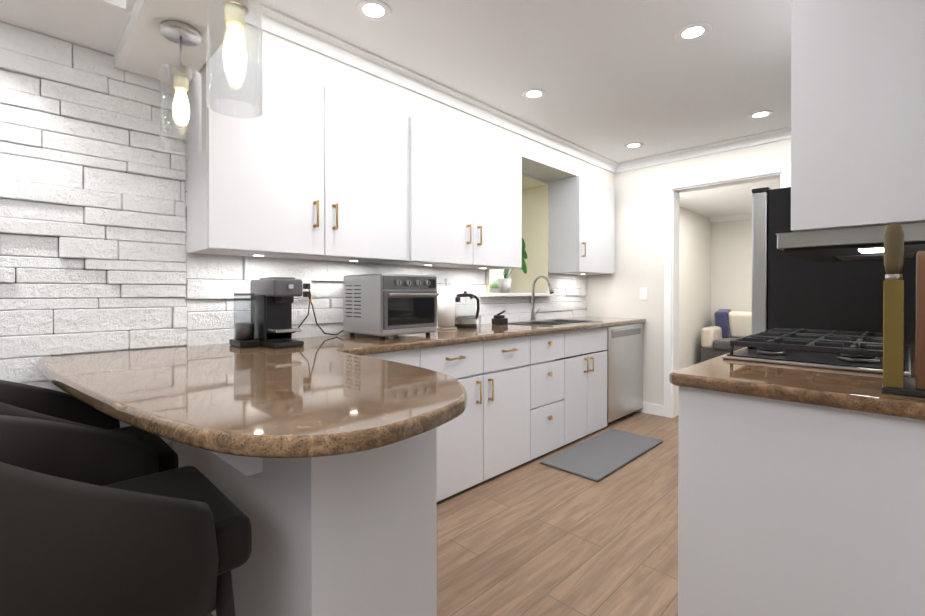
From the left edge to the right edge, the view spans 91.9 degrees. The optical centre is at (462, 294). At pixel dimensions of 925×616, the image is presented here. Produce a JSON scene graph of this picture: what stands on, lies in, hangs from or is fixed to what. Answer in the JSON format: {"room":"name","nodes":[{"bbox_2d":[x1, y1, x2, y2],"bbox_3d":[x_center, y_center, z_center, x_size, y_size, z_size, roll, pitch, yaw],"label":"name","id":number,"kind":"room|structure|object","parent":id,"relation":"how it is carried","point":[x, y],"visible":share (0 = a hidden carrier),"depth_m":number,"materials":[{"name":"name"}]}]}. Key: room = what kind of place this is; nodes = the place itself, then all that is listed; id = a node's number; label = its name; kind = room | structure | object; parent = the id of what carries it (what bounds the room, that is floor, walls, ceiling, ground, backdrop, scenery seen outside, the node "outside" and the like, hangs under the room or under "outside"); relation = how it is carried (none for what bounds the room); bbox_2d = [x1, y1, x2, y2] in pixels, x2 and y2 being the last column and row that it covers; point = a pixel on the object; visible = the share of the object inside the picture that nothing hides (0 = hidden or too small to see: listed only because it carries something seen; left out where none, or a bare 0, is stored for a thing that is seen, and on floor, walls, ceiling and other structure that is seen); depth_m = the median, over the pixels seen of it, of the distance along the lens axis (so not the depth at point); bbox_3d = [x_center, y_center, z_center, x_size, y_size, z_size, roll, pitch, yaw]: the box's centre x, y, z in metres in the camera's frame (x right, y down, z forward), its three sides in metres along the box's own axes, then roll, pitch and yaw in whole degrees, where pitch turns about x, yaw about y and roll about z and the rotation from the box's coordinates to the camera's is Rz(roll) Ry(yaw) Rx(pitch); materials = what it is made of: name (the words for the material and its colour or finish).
{"room":"kitchen","nodes":[
{"label":"kitchen","id":0,"kind":"room"},
{"bbox_2d":[0,0,131,54],"bbox_3d":[-0.869,-1.155,-1.122,5.200,0.270,3.486,0,0,45],"label":"ceiling","id":1,"kind":"structure","parent":0,"point":[100,25],"depth_m":1.67,"materials":[{"name":"white paint"}]},
{"bbox_2d":[0,21,710,391],"bbox_3d":[0.251,-0.080,3.842,0.200,2.470,12.100,0,0,45],"label":"wall","id":2,"kind":"structure","parent":0,"point":[694,273],"depth_m":7.03,"materials":[{"name":"grey"}]},
{"bbox_2d":[0,22,586,447],"bbox_3d":[-0.431,0.059,3.041,0.036,2.198,4.998,0,0,45],"label":"wall","id":3,"kind":"structure","parent":2,"relation":"attached to","point":[78,136],"depth_m":1.92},
{"bbox_2d":[187,48,406,262],"bbox_3d":[-0.805,-0.629,2.375,0.361,0.876,1.067,0,0,45],"label":"upper cabinet","id":4,"kind":"object","parent":3,"relation":"attached to","point":[303,168],"visible":0.98,"depth_m":2.17,"materials":[{"name":"white wood"}]},
{"bbox_2d":[292,279,343,334],"bbox_3d":[-0.871,0.075,2.512,0.084,0.327,0.434,0,0,45],"label":"electrical outlet","id":5,"kind":"object","parent":3,"relation":"attached to","point":[306,294],"visible":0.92,"depth_m":2.52,"materials":[{"name":"white plastic"}]},
{"bbox_2d":[378,116,408,263],"bbox_3d":[-0.438,-0.635,2.782,0.307,0.868,0.028,0,0,45],"label":"upper cabinet","id":6,"kind":"object","parent":3,"relation":"attached to","point":[407,192],"visible":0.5,"depth_m":2.68,"materials":[{"name":"white wood"}]},
{"bbox_2d":[381,116,521,269],"bbox_3d":[-0.028,-0.633,3.157,0.361,0.876,1.082,0,0,45],"label":"upper cabinet","id":7,"kind":"object","parent":3,"relation":"attached to","point":[465,201],"visible":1,"depth_m":2.98,"materials":[{"name":"white wood"}]},
{"bbox_2d":[450,281,457,296],"bbox_3d":[-0.063,-0.042,3.380,0.006,0.120,0.074,0,0,45],"label":"electrical outlet","id":8,"kind":"object","parent":3,"relation":"attached to","point":[454,283],"visible":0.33,"depth_m":3.39,"materials":[{"name":"white plastic"}]},
{"bbox_2d":[549,176,614,274],"bbox_3d":[1.196,-0.640,4.388,0.361,0.876,0.691,0,0,45],"label":"upper cabinet","id":9,"kind":"object","parent":3,"relation":"attached to","point":[581,225],"visible":1,"depth_m":4.19,"materials":[{"name":"white wood"}]},
{"bbox_2d":[581,284,584,295],"bbox_3d":[1.276,-0.049,4.728,0.006,0.120,0.074,0,0,45],"label":"electrical outlet","id":10,"kind":"object","parent":3,"relation":"attached to","point":[582,289],"visible":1,"depth_m":4.72,"materials":[{"name":"white plastic"}]},
{"bbox_2d":[478,293,553,296],"bbox_3d":[0.349,-0.001,4.084,0.500,0.030,0.980,0,0,45],"label":"window sill","id":11,"kind":"structure","parent":2,"relation":"attached to","point":[507,294],"depth_m":3.78,"materials":[{"name":"white wood"}]},
{"bbox_2d":[498,238,526,292],"bbox_3d":[0.449,-0.300,4.117,0.260,0.566,0.437,0,0,45],"label":"plant","id":12,"kind":"object","parent":11,"relation":"on","point":[504,283],"visible":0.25,"depth_m":4.06,"materials":[{"name":"green plant"}]},
{"bbox_2d":[486,176,548,292],"bbox_3d":[0.324,-0.536,4.161,0.550,1.640,1.458,0,0,45],"label":"window unit","id":13,"kind":"structure","parent":2,"relation":"in","point":[535,195],"depth_m":4.37,"materials":[{"name":"beige"}]},
{"bbox_2d":[207,411,678,615],"bbox_3d":[1.670,1.192,2.439,7.000,0.060,12.100,0,0,45],"label":"floor","id":14,"kind":"structure","parent":0,"point":[534,537],"depth_m":2.13,"materials":[{"name":"brown wood"}]},
{"bbox_2d":[0,380,177,471],"bbox_3d":[-1.274,0.696,1.432,0.609,0.946,0.535,0,0,45],"label":"stool","id":15,"kind":"object","parent":14,"relation":"on","point":[24,400],"visible":0.15,"depth_m":1.55,"materials":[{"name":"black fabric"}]},
{"bbox_2d":[0,415,251,615],"bbox_3d":[-0.835,0.698,1.010,0.609,0.946,0.535,0,0,45],"label":"stool","id":16,"kind":"object","parent":14,"relation":"on","point":[94,522],"visible":1,"depth_m":0.84,"materials":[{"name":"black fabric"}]},
{"bbox_2d":[172,427,436,615],"bbox_3d":[-0.802,0.726,1.663,1.377,0.880,0.658,0,0,45],"label":"base cabinet","id":17,"kind":"object","parent":14,"relation":"on","point":[352,534],"visible":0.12,"depth_m":1.26,"materials":[{"name":"white wood"}]},
{"bbox_2d":[361,348,424,367],"bbox_3d":[-0.641,0.723,2.379,0.598,0.880,0.580,0,0,45],"label":"base cabinet","id":18,"kind":"object","parent":14,"relation":"on","point":[415,357],"depth_m":2.31,"materials":[{"name":"white wood"}]},
{"bbox_2d":[46,344,466,457],"bbox_3d":[-0.487,0.268,1.269,1.080,0.040,0.942,0,0,45],"label":"countertop","id":19,"kind":"structure","parent":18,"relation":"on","point":[323,396],"depth_m":1.07,"materials":[{"name":"brown stone"}]},
{"bbox_2d":[38,316,645,377],"bbox_3d":[0.064,0.259,3.049,0.648,0.040,4.280,0,0,45],"label":"countertop","id":20,"kind":"structure","parent":18,"relation":"on","point":[483,332],"depth_m":2.27,"materials":[{"name":"brown stone"}]},
{"bbox_2d":[229,277,303,348],"bbox_3d":[-0.932,0.081,2.124,0.325,0.325,0.237,0,0,45],"label":"coffee machine","id":21,"kind":"object","parent":20,"relation":"on","point":[269,325],"visible":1,"depth_m":2.10,"materials":[{"name":"black plastic"}]},
{"bbox_2d":[343,273,439,339],"bbox_3d":[-0.409,0.063,2.623,0.443,0.355,0.401,0,0,45],"label":"toaster oven","id":22,"kind":"object","parent":20,"relation":"on","point":[383,305],"visible":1,"depth_m":2.48,"materials":[{"name":"silver metal"}]},
{"bbox_2d":[437,278,456,329],"bbox_3d":[-0.114,0.062,3.121,0.156,0.353,0.156,0,0,45],"label":"paper towel","id":23,"kind":"object","parent":20,"relation":"on","point":[446,308],"visible":1,"depth_m":3.07,"materials":[{"name":"white paper"}]},
{"bbox_2d":[455,291,479,327],"bbox_3d":[0.041,0.106,3.276,0.170,0.262,0.242,0,0,45],"label":"kettle","id":24,"kind":"object","parent":20,"relation":"on","point":[466,322],"visible":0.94,"depth_m":3.21,"materials":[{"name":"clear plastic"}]},
{"bbox_2d":[492,310,507,324],"bbox_3d":[0.296,0.180,3.534,0.090,0.112,0.103,0,0,45],"label":"sponge caddy","id":25,"kind":"object","parent":20,"relation":"on","point":[498,319],"visible":1,"depth_m":3.50,"materials":[{"name":"black plastic"}]},
{"bbox_2d":[530,276,553,320],"bbox_3d":[0.711,0.034,3.929,0.242,0.401,0.110,0,0,45],"label":"faucet","id":26,"kind":"object","parent":20,"relation":"on","point":[534,314],"visible":0.98,"depth_m":3.96,"materials":[{"name":"silver metal"}]},
{"bbox_2d":[508,319,602,325],"bbox_3d":[0.791,0.327,3.763,0.444,0.197,0.769,0,0,45],"label":"sink","id":27,"kind":"object","parent":20,"relation":"in","point":[557,322],"visible":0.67,"depth_m":3.83,"materials":[{"name":"silver metal"}]},
{"bbox_2d":[425,336,532,501],"bbox_3d":[-0.091,0.720,2.932,0.598,0.880,0.980,0,0,45],"label":"base cabinet","id":28,"kind":"object","parent":14,"relation":"on","point":[529,398],"depth_m":2.74,"materials":[{"name":"white wood"}]},
{"bbox_2d":[533,332,560,458],"bbox_3d":[0.371,0.718,3.397,0.598,0.880,0.330,0,0,45],"label":"base cabinet","id":29,"kind":"object","parent":14,"relation":"on","point":[546,347],"depth_m":3.21,"materials":[{"name":"white wood"}]},
{"bbox_2d":[561,359,606,445],"bbox_3d":[0.764,0.881,3.793,0.598,0.550,0.786,0,0,45],"label":"base cabinet","id":30,"kind":"object","parent":14,"relation":"on","point":[583,381],"depth_m":3.56,"materials":[{"name":"white wood"}]},
{"bbox_2d":[540,429,662,481],"bbox_3d":[1.052,1.149,3.286,0.432,0.018,1.050,0,0,45],"label":"anti-fatigue mat","id":31,"kind":"object","parent":14,"relation":"on","point":[599,457],"visible":1,"depth_m":3.19,"materials":[{"name":"grey rubber"}]},
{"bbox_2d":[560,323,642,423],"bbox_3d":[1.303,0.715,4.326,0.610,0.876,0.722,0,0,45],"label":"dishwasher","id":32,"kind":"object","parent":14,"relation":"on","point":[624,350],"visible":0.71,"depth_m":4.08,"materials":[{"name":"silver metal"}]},
{"bbox_2d":[701,309,750,361],"bbox_3d":[4.828,0.691,6.594,2.180,0.902,0.950,0,0,45],"label":"sofa","id":33,"kind":"object","parent":14,"relation":"on","point":[723,331],"visible":0.27,"depth_m":7.06,"materials":[{"name":"grey fabric"}]},
{"bbox_2d":[678,386,924,615],"bbox_3d":[1.121,0.728,1.419,0.636,0.880,0.582,0,0,45],"label":"base cabinet","id":34,"kind":"object","parent":14,"relation":"on","point":[787,508],"visible":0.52,"depth_m":1.21,"materials":[{"name":"white wood"}]},
{"bbox_2d":[669,342,924,419],"bbox_3d":[1.511,0.266,1.823,0.656,0.040,1.781,0,0,45],"label":"countertop","id":35,"kind":"structure","parent":34,"relation":"on","point":[847,390],"depth_m":1.28,"materials":[{"name":"stone"}]},
{"bbox_2d":[722,328,910,375],"bbox_3d":[1.492,0.208,1.850,0.510,0.074,0.900,0,0,45],"label":"cooktop","id":36,"kind":"object","parent":35,"relation":"in","point":[849,350],"visible":0.94,"depth_m":1.65,"materials":[{"name":"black metal"}]},
{"bbox_2d":[881,223,924,396],"bbox_3d":[1.202,0.033,1.165,0.153,0.430,0.240,0,0,45],"label":"knife block","id":37,"kind":"object","parent":35,"relation":"on","point":[895,381],"visible":1,"depth_m":1.12,"materials":[{"name":"brown wood"}]},
{"bbox_2d":[751,187,915,341],"bbox_3d":[2.391,0.250,2.853,0.858,1.820,0.910,0,0,45],"label":"fridge","id":38,"kind":"object","parent":14,"relation":"on","point":[790,291],"visible":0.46,"depth_m":2.60,"materials":[{"name":"black metal"}]},
{"bbox_2d":[259,0,791,217],"bbox_3d":[2.167,-1.345,1.933,5.600,0.080,12.100,0,0,45],"label":"ceiling","id":39,"kind":"structure","parent":0,"point":[612,78],"depth_m":2.51,"materials":[{"name":"white paint"}]},
{"bbox_2d":[114,0,253,83],"bbox_3d":[0.429,-1.134,0.184,5.199,0.324,0.288,0,0,45],"label":"ceiling beam","id":40,"kind":"structure","parent":39,"relation":"attached to","point":[146,47],"depth_m":1.72,"materials":[{"name":"white paint"}]},
{"bbox_2d":[160,20,201,153],"bbox_3d":[-1.043,-0.761,1.657,0.132,0.436,0.132,0,0,45],"label":"pendant light","id":41,"kind":"object","parent":40,"relation":"hanging from","point":[180,33],"visible":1,"depth_m":1.64,"materials":[{"name":"clear glass"}]},
{"bbox_2d":[206,0,262,118],"bbox_3d":[-0.596,-0.731,1.171,0.132,0.490,0.132,0,0,45],"label":"pendant light","id":42,"kind":"object","parent":40,"relation":"hanging from","point":[234,47],"visible":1,"depth_m":1.15,"materials":[{"name":"clear glass"}]},
{"bbox_2d":[355,0,391,20],"bbox_3d":[-0.408,-1.303,2.052,0.164,0.004,0.164,0,0,45],"label":"recessed light","id":43,"kind":"object","parent":39,"relation":"in","point":[375,10],"visible":1,"depth_m":2.05,"materials":[{"name":"white plastic"}]},
{"bbox_2d":[219,23,613,187],"bbox_3d":[0.121,-1.194,3.351,0.300,0.236,3.772,0,0,45],"label":"soffit","id":44,"kind":"structure","parent":39,"relation":"attached to","point":[543,162],"depth_m":2.72,"materials":[{"name":"white paint"}]},
{"bbox_2d":[245,3,617,172],"bbox_3d":[0.254,-1.274,3.219,0.075,0.075,3.772,0,0,45],"label":"crown molding","id":45,"kind":"structure","parent":44,"relation":"attached to","point":[289,28],"depth_m":2.62,"materials":[{"name":"white wood"}]},
{"bbox_2d":[521,88,546,99],"bbox_3d":[0.466,-1.308,2.918,0.164,0.004,0.164,0,0,45],"label":"recessed light","id":46,"kind":"object","parent":39,"relation":"in","point":[534,94],"visible":1,"depth_m":2.91,"materials":[{"name":"white plastic"}]},
{"bbox_2d":[624,142,643,148],"bbox_3d":[1.510,-1.313,3.939,0.164,0.004,0.164,0,0,45],"label":"recessed light","id":47,"kind":"object","parent":39,"relation":"in","point":[633,145],"visible":1,"depth_m":3.94,"materials":[{"name":"white plastic"}]},
{"bbox_2d":[675,23,711,41],"bbox_3d":[1.147,-1.304,2.227,0.164,0.004,0.164,0,0,45],"label":"recessed light","id":48,"kind":"object","parent":39,"relation":"in","point":[692,32],"visible":1,"depth_m":2.22,"materials":[{"name":"white plastic"}]},
{"bbox_2d":[747,110,773,118],"bbox_3d":[2.170,-1.309,3.256,0.164,0.004,0.164,0,0,45],"label":"recessed light","id":49,"kind":"object","parent":39,"relation":"in","point":[760,114],"visible":1,"depth_m":3.25,"materials":[{"name":"white plastic"}]},
{"bbox_2d":[588,139,790,405],"bbox_3d":[2.302,-0.080,3.955,2.550,2.470,0.150,0,0,45],"label":"wall","id":50,"kind":"structure","parent":0,"point":[639,228],"depth_m":4.34,"materials":[{"name":"white paint"}]},
{"bbox_2d":[640,288,646,299],"bbox_3d":[1.769,-0.007,4.370,0.074,0.120,0.012,0,0,45],"label":"switch plate","id":51,"kind":"object","parent":50,"relation":"attached to","point":[643,293],"visible":1,"depth_m":4.37,"materials":[{"name":"white plastic"}]},
{"bbox_2d":[637,402,663,415],"bbox_3d":[1.625,1.102,4.519,0.801,0.100,0.012,0,0,45],"label":"baseboard","id":52,"kind":"structure","parent":50,"relation":"attached to","point":[653,409],"depth_m":4.31,"materials":[{"name":"white wood"}]},
{"bbox_2d":[615,126,790,172],"bbox_3d":[2.329,-1.277,3.764,2.250,0.075,0.075,0,0,45],"label":"crown molding","id":53,"kind":"structure","parent":50,"relation":"attached to","point":[775,135],"depth_m":3.93,"materials":[{"name":"white"}]},
{"bbox_2d":[664,162,790,417],"bbox_3d":[2.310,0.052,3.937,0.982,2.205,0.165,0,0,45],"label":"door frame","id":54,"kind":"structure","parent":50,"relation":"attached to","point":[673,190],"depth_m":4.19,"materials":[{"name":"white wood"}]},
{"bbox_2d":[711,218,751,325],"bbox_3d":[5.386,-0.095,6.882,2.800,2.470,0.150,0,0,45],"label":"wall","id":55,"kind":"structure","parent":0,"point":[731,265],"depth_m":7.59,"materials":[{"name":"white paint"}]},
{"bbox_2d":[710,213,751,221],"bbox_3d":[5.306,-1.292,6.796,2.800,0.075,0.075,0,0,45],"label":"crown molding","id":56,"kind":"structure","parent":55,"relation":"attached to","point":[731,217],"depth_m":7.55,"materials":[{"name":"white wood"}]},
{"bbox_3d":[2.255,-0.070,1.922,0.250,2.470,3.100,0,0,45],"label":"brick wall","id":57,"kind":"structure","parent":0,"visible":0},
{"bbox_2d":[791,0,924,231],"bbox_3d":[1.633,-0.763,1.761,0.402,1.078,1.000,0,0,45],"label":"upper cabinet","id":58,"kind":"object","parent":57,"relation":"attached to","point":[857,113],"visible":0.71,"depth_m":1.43,"materials":[{"name":"white wood"}]},
{"bbox_2d":[776,222,924,261],"bbox_3d":[1.614,-0.189,1.783,0.456,0.067,0.900,0,0,45],"label":"range hood","id":59,"kind":"object","parent":58,"relation":"attached to","point":[852,244],"visible":0.94,"depth_m":1.54,"materials":[{"name":"silver metal"}]},
{"label":"outside","id":60,"kind":"structure","parent":0,"visible":0},
{"bbox_2d":[490,269,503,287],"bbox_3d":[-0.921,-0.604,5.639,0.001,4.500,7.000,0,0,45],"label":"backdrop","id":61,"kind":"structure","parent":60,"point":[493,282],"depth_m":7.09,"materials":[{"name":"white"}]}
]}

